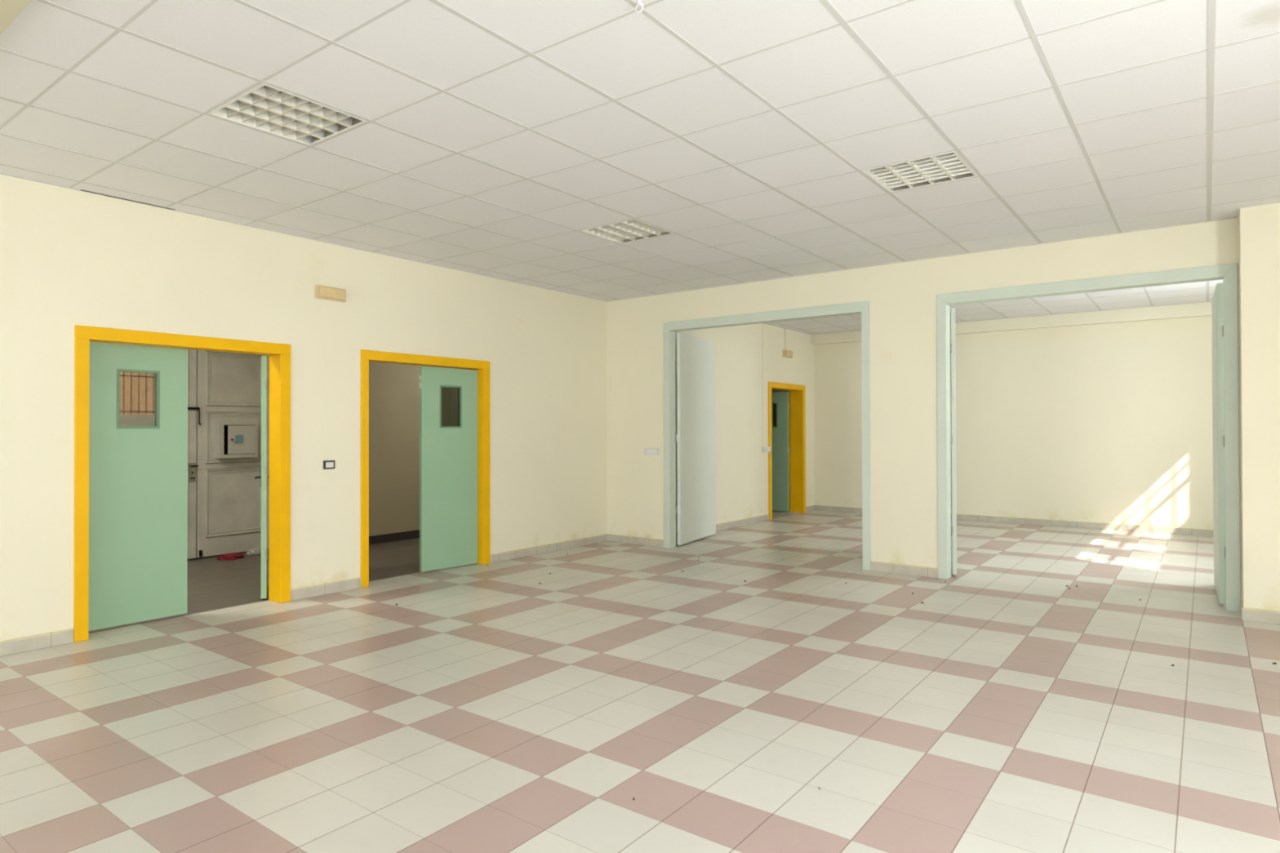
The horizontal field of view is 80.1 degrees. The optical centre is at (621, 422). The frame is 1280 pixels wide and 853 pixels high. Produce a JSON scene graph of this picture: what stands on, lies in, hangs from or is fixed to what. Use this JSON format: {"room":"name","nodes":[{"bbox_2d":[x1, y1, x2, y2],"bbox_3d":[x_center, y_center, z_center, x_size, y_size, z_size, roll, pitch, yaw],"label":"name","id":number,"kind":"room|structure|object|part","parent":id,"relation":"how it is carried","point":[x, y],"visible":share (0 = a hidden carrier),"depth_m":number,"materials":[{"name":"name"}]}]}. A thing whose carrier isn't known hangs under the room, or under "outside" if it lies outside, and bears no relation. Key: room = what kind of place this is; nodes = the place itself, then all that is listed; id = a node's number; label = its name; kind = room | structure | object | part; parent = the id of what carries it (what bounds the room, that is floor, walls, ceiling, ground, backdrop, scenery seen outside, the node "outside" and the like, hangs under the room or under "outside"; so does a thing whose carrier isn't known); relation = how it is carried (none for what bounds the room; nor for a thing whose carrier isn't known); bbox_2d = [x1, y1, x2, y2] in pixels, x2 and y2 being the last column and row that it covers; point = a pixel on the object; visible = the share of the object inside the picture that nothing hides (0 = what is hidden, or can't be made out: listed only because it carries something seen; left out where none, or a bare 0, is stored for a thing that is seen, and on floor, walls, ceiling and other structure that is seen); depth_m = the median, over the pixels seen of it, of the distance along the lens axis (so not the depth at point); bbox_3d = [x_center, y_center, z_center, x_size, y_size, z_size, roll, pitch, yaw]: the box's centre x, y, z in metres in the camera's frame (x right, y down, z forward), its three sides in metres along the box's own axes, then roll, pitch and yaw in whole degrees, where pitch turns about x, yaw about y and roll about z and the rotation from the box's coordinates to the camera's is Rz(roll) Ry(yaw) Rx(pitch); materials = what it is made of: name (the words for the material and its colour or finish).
{"room":"empty school hall","nodes":[
{"label":"empty school hall","id":0,"kind":"room"},
{"bbox_2d":[94,342,466,536],"bbox_3d":[-2.860,-0.011,10.784,0.850,3.127,12.500,0,-1,38],"label":"wall","id":1,"kind":"structure","parent":0,"point":[393,388],"depth_m":9.93,"materials":[{"name":"paint"}]},
{"bbox_2d":[137,345,268,560],"bbox_3d":[-4.721,0.164,8.588,0.212,2.750,1.850,0,-1,38],"label":"door","id":2,"kind":"structure","parent":1,"relation":"in","point":[224,430],"depth_m":8.79,"materials":[{"name":"grey paint"}]},
{"bbox_3d":[-5.029,-0.508,8.242,0.014,0.610,0.640,0,-1,38],"label":"panel moulding","id":3,"kind":"part","parent":2,"relation":"part of","materials":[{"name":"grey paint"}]},
{"bbox_3d":[-5.028,0.167,8.236,0.014,0.580,0.640,0,-1,38],"label":"panel moulding","id":4,"kind":"part","parent":2,"relation":"part of","materials":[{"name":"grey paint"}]},
{"bbox_3d":[-5.026,0.912,8.231,0.014,0.770,0.640,0,-1,38],"label":"panel moulding","id":5,"kind":"part","parent":2,"relation":"part of","materials":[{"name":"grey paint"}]},
{"bbox_3d":[-4.808,0.554,8.520,0.012,0.210,0.070,0,-1,38],"label":"lock plate","id":6,"kind":"part","parent":2,"relation":"part of","materials":[{"name":"silver metal"}]},
{"bbox_3d":[-4.785,0.552,8.511,0.038,0.153,0.085,0,-1,38],"label":"lock handle","id":7,"kind":"part","parent":2,"relation":"part of","materials":[{"name":"black metal"}]},
{"bbox_3d":[-4.780,0.164,8.632,0.065,2.750,1.850,0,-1,38],"label":"frame","id":8,"kind":"part","parent":2,"relation":"part of","materials":[{"name":"grey wood"}]},
{"bbox_3d":[-4.512,0.171,8.907,0.014,0.580,0.668,0,-1,38],"label":"panel moulding","id":9,"kind":"part","parent":2,"relation":"part of","materials":[{"name":"grey paint"}]},
{"bbox_3d":[-4.510,0.916,8.901,0.014,0.770,0.668,0,-1,38],"label":"panel moulding","id":10,"kind":"part","parent":2,"relation":"part of","materials":[{"name":"grey paint"}]},
{"bbox_3d":[-4.514,-0.504,8.913,0.014,0.610,0.668,0,-1,38],"label":"panel moulding","id":11,"kind":"part","parent":2,"relation":"part of","materials":[{"name":"grey paint"}]},
{"bbox_3d":[-4.428,0.196,8.869,0.008,0.330,0.305,-1,-1,42],"label":"box lid","id":12,"kind":"part","parent":2,"relation":"part of","materials":[{"name":"grey metal"}]},
{"bbox_2d":[368,529,419,544],"bbox_3d":[-1.266,1.506,12.135,0.012,0.107,8.000,0,-1,38],"label":"baseboard","id":13,"kind":"structure","parent":1,"relation":"attached to","point":[385,538],"depth_m":9.91,"materials":[{"name":"grey"}]},
{"bbox_2d":[0,173,607,641],"bbox_3d":[-4.512,-0.183,4.425,0.160,3.377,14.000,0,-1,38],"label":"wall","id":14,"kind":"structure","parent":0,"point":[69,258],"depth_m":6.54,"materials":[{"name":"beige paint"}]},
{"bbox_2d":[0,628,73,656],"bbox_3d":[-6.238,1.443,2.020,0.012,0.095,8.098,0,-1,38],"label":"baseboard","id":15,"kind":"structure","parent":14,"relation":"attached to","point":[20,645],"depth_m":5.06,"materials":[{"name":"tile"}]},
{"bbox_2d":[73,324,290,642],"bbox_3d":[-3.541,0.424,6.184,0.806,2.185,1.770,0,-1,38],"label":"door","id":16,"kind":"structure","parent":14,"relation":"in","point":[131,401],"depth_m":5.74,"materials":[{"name":"yellow paint"}]},
{"bbox_3d":[-3.647,-0.176,5.734,0.006,0.438,0.286,0,-1,38],"label":"glass pane","id":17,"kind":"part","parent":16,"relation":"part of","materials":[{"name":"clear glass"}]},
{"bbox_3d":[-3.290,0.513,6.998,0.146,0.160,0.127,0,-1,-25],"label":"handle","id":18,"kind":"part","parent":16,"relation":"part of","materials":[{"name":"black metal"}]},
{"bbox_2d":[290,577,360,600],"bbox_3d":[-2.611,1.472,6.740,0.012,0.095,0.685,0,-1,38],"label":"baseboard","id":19,"kind":"structure","parent":14,"relation":"attached to","point":[353,584],"depth_m":6.72,"materials":[{"name":"tile"}]},
{"bbox_2d":[323,460,334,469],"bbox_3d":[-2.599,0.373,6.768,0.013,0.076,0.112,0,-1,38],"label":"light switch","id":20,"kind":"object","parent":14,"relation":"attached to","point":[327,464],"visible":1,"depth_m":6.76,"materials":[{"name":"grey plastic"}]},
{"bbox_2d":[315,284,346,302],"bbox_3d":[-2.579,-1.153,6.772,0.060,0.115,0.290,0,-1,38],"label":"emergency light","id":21,"kind":"object","parent":14,"relation":"attached to","point":[324,292],"visible":1,"depth_m":6.74,"materials":[{"name":"beige plastic"}]},
{"bbox_2d":[319,285,344,299],"bbox_3d":[-2.569,-1.153,6.760,0.030,0.091,0.238,0,-1,38],"label":"diffuser","id":22,"kind":"object","parent":21,"relation":"attached to","point":[326,292],"depth_m":6.74,"materials":[{"name":"beige plastic"}]},
{"bbox_2d":[360,349,490,587],"bbox_3d":[-2.312,0.428,7.848,0.886,2.198,1.755,0,-1,38],"label":"door","id":23,"kind":"structure","parent":14,"relation":"in","point":[455,403],"depth_m":7.94,"materials":[{"name":"yellow paint"}]},
{"bbox_3d":[-1.804,-0.168,7.998,0.006,0.442,0.273,-1,-1,42],"label":"glass pane","id":24,"kind":"part","parent":23,"relation":"part of","materials":[{"name":"clear glass"}]},
{"bbox_2d":[490,533,607,563],"bbox_3d":[-0.804,1.486,9.092,0.012,0.095,2.065,0,-1,38],"label":"baseboard","id":25,"kind":"structure","parent":14,"relation":"attached to","point":[500,557],"depth_m":8.98,"materials":[{"name":"tile"}]},
{"bbox_2d":[0,510,1279,852],"bbox_3d":[-0.437,1.556,4.499,12.330,0.120,19.500,0,-1,38],"label":"floor","id":26,"kind":"structure","parent":0,"point":[493,708],"depth_m":3.97,"materials":[{"name":"tile"}]},
{"bbox_2d":[216,552,244,559],"bbox_3d":[-4.427,1.513,8.643,0.259,0.051,0.308,0,-1,38],"label":"rag","id":27,"kind":"object","parent":26,"relation":"on","point":[232,556],"visible":1,"depth_m":8.58,"materials":[{"name":"red fabric"}]},
{"bbox_2d":[246,546,268,555],"bbox_3d":[-4.279,1.500,8.937,0.193,0.080,0.260,0,-1,38],"label":"crumpled paper","id":28,"kind":"object","parent":26,"relation":"on","point":[255,551],"visible":0.75,"depth_m":8.87,"materials":[{"name":"white paper"}]},
{"bbox_2d":[0,0,1279,301],"bbox_3d":[-0.972,-1.660,1.714,9.343,0.025,14.000,0,-1,38],"label":"ceiling","id":29,"kind":"structure","parent":0,"point":[423,40],"depth_m":4.14,"materials":[{"name":"tile"}]},
{"bbox_2d":[0,0,31,34],"bbox_3d":[-0.788,-1.639,1.721,9.060,0.027,0.095,0,-1,38],"label":"beam","id":30,"kind":"structure","parent":29,"relation":"attached to","point":[10,10],"depth_m":2.97,"materials":[{"name":"beige paint"}]},
{"bbox_2d":[208,83,367,146],"bbox_3d":[-1.775,-1.677,4.060,0.576,0.097,0.576,0,-1,38],"label":"ceiling light","id":31,"kind":"object","parent":29,"relation":"attached to","point":[265,108],"visible":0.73,"depth_m":4.07,"materials":[{"name":"beige metal"}]},
{"bbox_2d":[579,218,673,244],"bbox_3d":[0.053,-1.662,6.439,0.576,0.097,0.576,0,-1,38],"label":"ceiling light","id":32,"kind":"object","parent":29,"relation":"attached to","point":[630,230],"visible":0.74,"depth_m":6.46,"materials":[{"name":"silver metal"}]},
{"bbox_2d":[635,0,643,13],"bbox_3d":[0.070,-1.622,2.969,0.039,0.046,0.012,0,-1,38],"label":"ceiling hook","id":33,"kind":"object","parent":29,"relation":"attached to","point":[638,2],"visible":1,"depth_m":2.97,"materials":[{"name":"white metal"}]},
{"bbox_2d":[0,0,1279,301],"bbox_3d":[-0.860,-1.652,1.628,9.060,0.005,14.000,0,-1,38],"label":"grid","id":34,"kind":"object","parent":29,"relation":"attached to","point":[1211,3],"visible":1,"depth_m":4.24,"materials":[{"name":"white metal"}]},
{"bbox_2d":[861,151,977,192],"bbox_3d":[1.956,-1.679,4.977,0.576,0.097,0.576,0,-1,38],"label":"ceiling light","id":35,"kind":"object","parent":29,"relation":"attached to","point":[948,166],"visible":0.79,"depth_m":4.99,"materials":[{"name":"silver metal"}]},
{"bbox_2d":[675,323,814,532],"bbox_3d":[1.827,-0.141,11.667,0.230,3.377,4.990,0,-1,38],"label":"wall","id":36,"kind":"structure","parent":0,"point":[741,465],"depth_m":11.64,"materials":[{"name":"beige paint"}]},
{"bbox_2d":[675,514,768,539],"bbox_3d":[1.379,1.495,10.866,0.012,0.095,3.190,0,-1,38],"label":"baseboard","id":37,"kind":"structure","parent":36,"relation":"attached to","point":[732,524],"depth_m":11.39,"materials":[{"name":"tile"}]},
{"bbox_2d":[762,323,763,446],"bbox_3d":[2.233,-0.601,12.008,0.004,1.952,0.016,0,-1,38],"label":"duct","id":38,"kind":"object","parent":36,"relation":"attached to","point":[762,323],"visible":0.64,"depth_m":12.01,"materials":[{"name":"beige"}]},
{"bbox_2d":[761,446,770,452],"bbox_3d":[2.266,0.419,12.009,0.042,0.084,0.281,0,-1,38],"label":"light switch","id":39,"kind":"object","parent":36,"relation":"attached to","point":[764,449],"visible":1,"depth_m":11.99,"materials":[{"name":"white plastic"}]},
{"bbox_2d":[784,328,786,350],"bbox_3d":[2.725,-1.393,12.649,0.014,0.362,0.020,0,-1,38],"label":"duct","id":40,"kind":"object","parent":36,"relation":"attached to","point":[784,328],"visible":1,"depth_m":12.64,"materials":[{"name":"beige"}]},
{"bbox_2d":[768,381,805,519],"bbox_3d":[2.434,0.452,12.953,0.878,2.210,1.395,0,-1,38],"label":"door","id":41,"kind":"structure","parent":36,"relation":"in","point":[783,495],"depth_m":13.28,"materials":[{"name":"yellow paint"}]},
{"bbox_3d":[2.715,-0.135,13.438,0.108,0.438,0.006,0,-1,38],"label":"glass pane","id":42,"kind":"part","parent":41,"relation":"part of","materials":[{"name":"glass"}]},
{"bbox_2d":[782,349,792,358],"bbox_3d":[2.784,-1.151,12.685,0.060,0.115,0.300,0,-1,38],"label":"emergency light","id":43,"kind":"object","parent":36,"relation":"attached to","point":[787,353],"visible":1,"depth_m":12.61,"materials":[{"name":"beige plastic"}]},
{"bbox_2d":[785,350,792,356],"bbox_3d":[2.793,-1.151,12.673,0.030,0.091,0.248,0,-1,38],"label":"diffuser","id":44,"kind":"object","parent":43,"relation":"attached to","point":[788,353],"depth_m":12.64,"materials":[{"name":"beige plastic"}]},
{"bbox_2d":[805,505,814,512],"bbox_3d":[3.325,1.511,13.400,0.012,0.095,0.400,0,-1,38],"label":"baseboard","id":45,"kind":"structure","parent":36,"relation":"attached to","point":[811,508],"depth_m":13.39,"materials":[{"name":"tile"}]},
{"bbox_2d":[771,389,789,482],"bbox_3d":[-1.874,-0.021,9.901,3.490,3.127,12.700,0,-1,38],"label":"wall","id":46,"kind":"structure","parent":0,"point":[772,390],"depth_m":13.87,"materials":[{"name":"paint"}]},
{"bbox_2d":[607,217,1242,599],"bbox_3d":[3.458,-0.180,7.199,9.420,3.377,0.110,0,-1,38],"label":"wall","id":47,"kind":"structure","parent":0,"point":[901,296],"depth_m":7.68,"materials":[{"name":"beige paint"}]},
{"bbox_2d":[607,533,664,547],"bbox_3d":[0.173,1.488,9.635,0.900,0.095,0.012,0,-1,38],"label":"baseboard","id":48,"kind":"structure","parent":47,"relation":"attached to","point":[611,537],"depth_m":9.62,"materials":[{"name":"tile"}]},
{"bbox_2d":[644,448,659,455],"bbox_3d":[0.381,0.358,9.482,0.236,0.090,0.012,0,-1,38],"label":"cover plate","id":49,"kind":"object","parent":47,"relation":"attached to","point":[650,451],"visible":1,"depth_m":9.48,"materials":[{"name":"white plastic"}]},
{"bbox_2d":[663,300,871,570],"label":"door","id":50,"kind":"structure","parent":47,"relation":"in","point":[695,437],"depth_m":9.42,"materials":[{"name":"green paint"}]},
{"bbox_2d":[871,561,937,577],"bbox_3d":[2.822,1.466,7.600,0.660,0.095,0.012,0,-1,38],"label":"baseboard","id":51,"kind":"structure","parent":47,"relation":"attached to","point":[932,572],"depth_m":7.59,"materials":[{"name":"tile"}]},
{"bbox_2d":[936,262,1240,612],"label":"door","id":52,"kind":"structure","parent":47,"relation":"in","point":[1224,319],"depth_m":6.43,"materials":[{"name":"green paint"}]},
{"bbox_2d":[1240,600,1243,617],"bbox_3d":[4.804,1.447,5.890,0.012,0.095,0.310,0,-1,38],"label":"baseboard","id":53,"kind":"structure","parent":47,"relation":"attached to","point":[1241,601],"depth_m":5.89,"materials":[{"name":"tile"}]},
{"bbox_2d":[766,280,1222,333],"bbox_3d":[4.532,-1.612,9.598,6.600,0.020,4.990,0,-1,38],"label":"ceiling","id":54,"kind":"structure","parent":0,"point":[1139,297],"depth_m":10.31,"materials":[{"name":"tile"}]},
{"bbox_2d":[764,280,1215,334],"bbox_3d":[4.495,-1.601,9.550,6.600,0.005,4.870,0,-1,38],"label":"grid","id":55,"kind":"object","parent":54,"relation":"attached to","point":[1207,282],"visible":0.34,"depth_m":10.59,"materials":[{"name":"white metal"}]},
{"bbox_2d":[810,302,1213,529],"bbox_3d":[6.028,-0.151,11.636,6.930,3.377,0.320,0,-1,38],"label":"wall","id":56,"kind":"structure","parent":0,"point":[1105,416],"depth_m":11.17,"materials":[{"name":"beige paint"}]},
{"bbox_2d":[814,505,1213,537],"bbox_3d":[6.056,1.489,11.547,6.600,0.095,0.012,0,-1,38],"label":"baseboard","id":57,"kind":"structure","parent":56,"relation":"attached to","point":[1125,527],"depth_m":11.13,"materials":[{"name":"tile"}]},
{"bbox_2d":[1238,202,1279,611],"bbox_3d":[5.435,-0.074,5.414,1.590,3.127,0.310,0,-1,38],"label":"wall pier","id":58,"kind":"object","parent":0,"point":[1259,226],"visible":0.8,"depth_m":5.71,"materials":[{"name":"beige paint"}]},
{"bbox_2d":[1241,607,1279,624],"bbox_3d":[5.336,1.441,5.278,1.602,0.095,0.012,0,-1,38],"label":"baseboard","id":59,"kind":"object","parent":58,"relation":"attached to","point":[1247,614],"visible":1,"depth_m":5.69,"materials":[{"name":"tile"}]}
]}

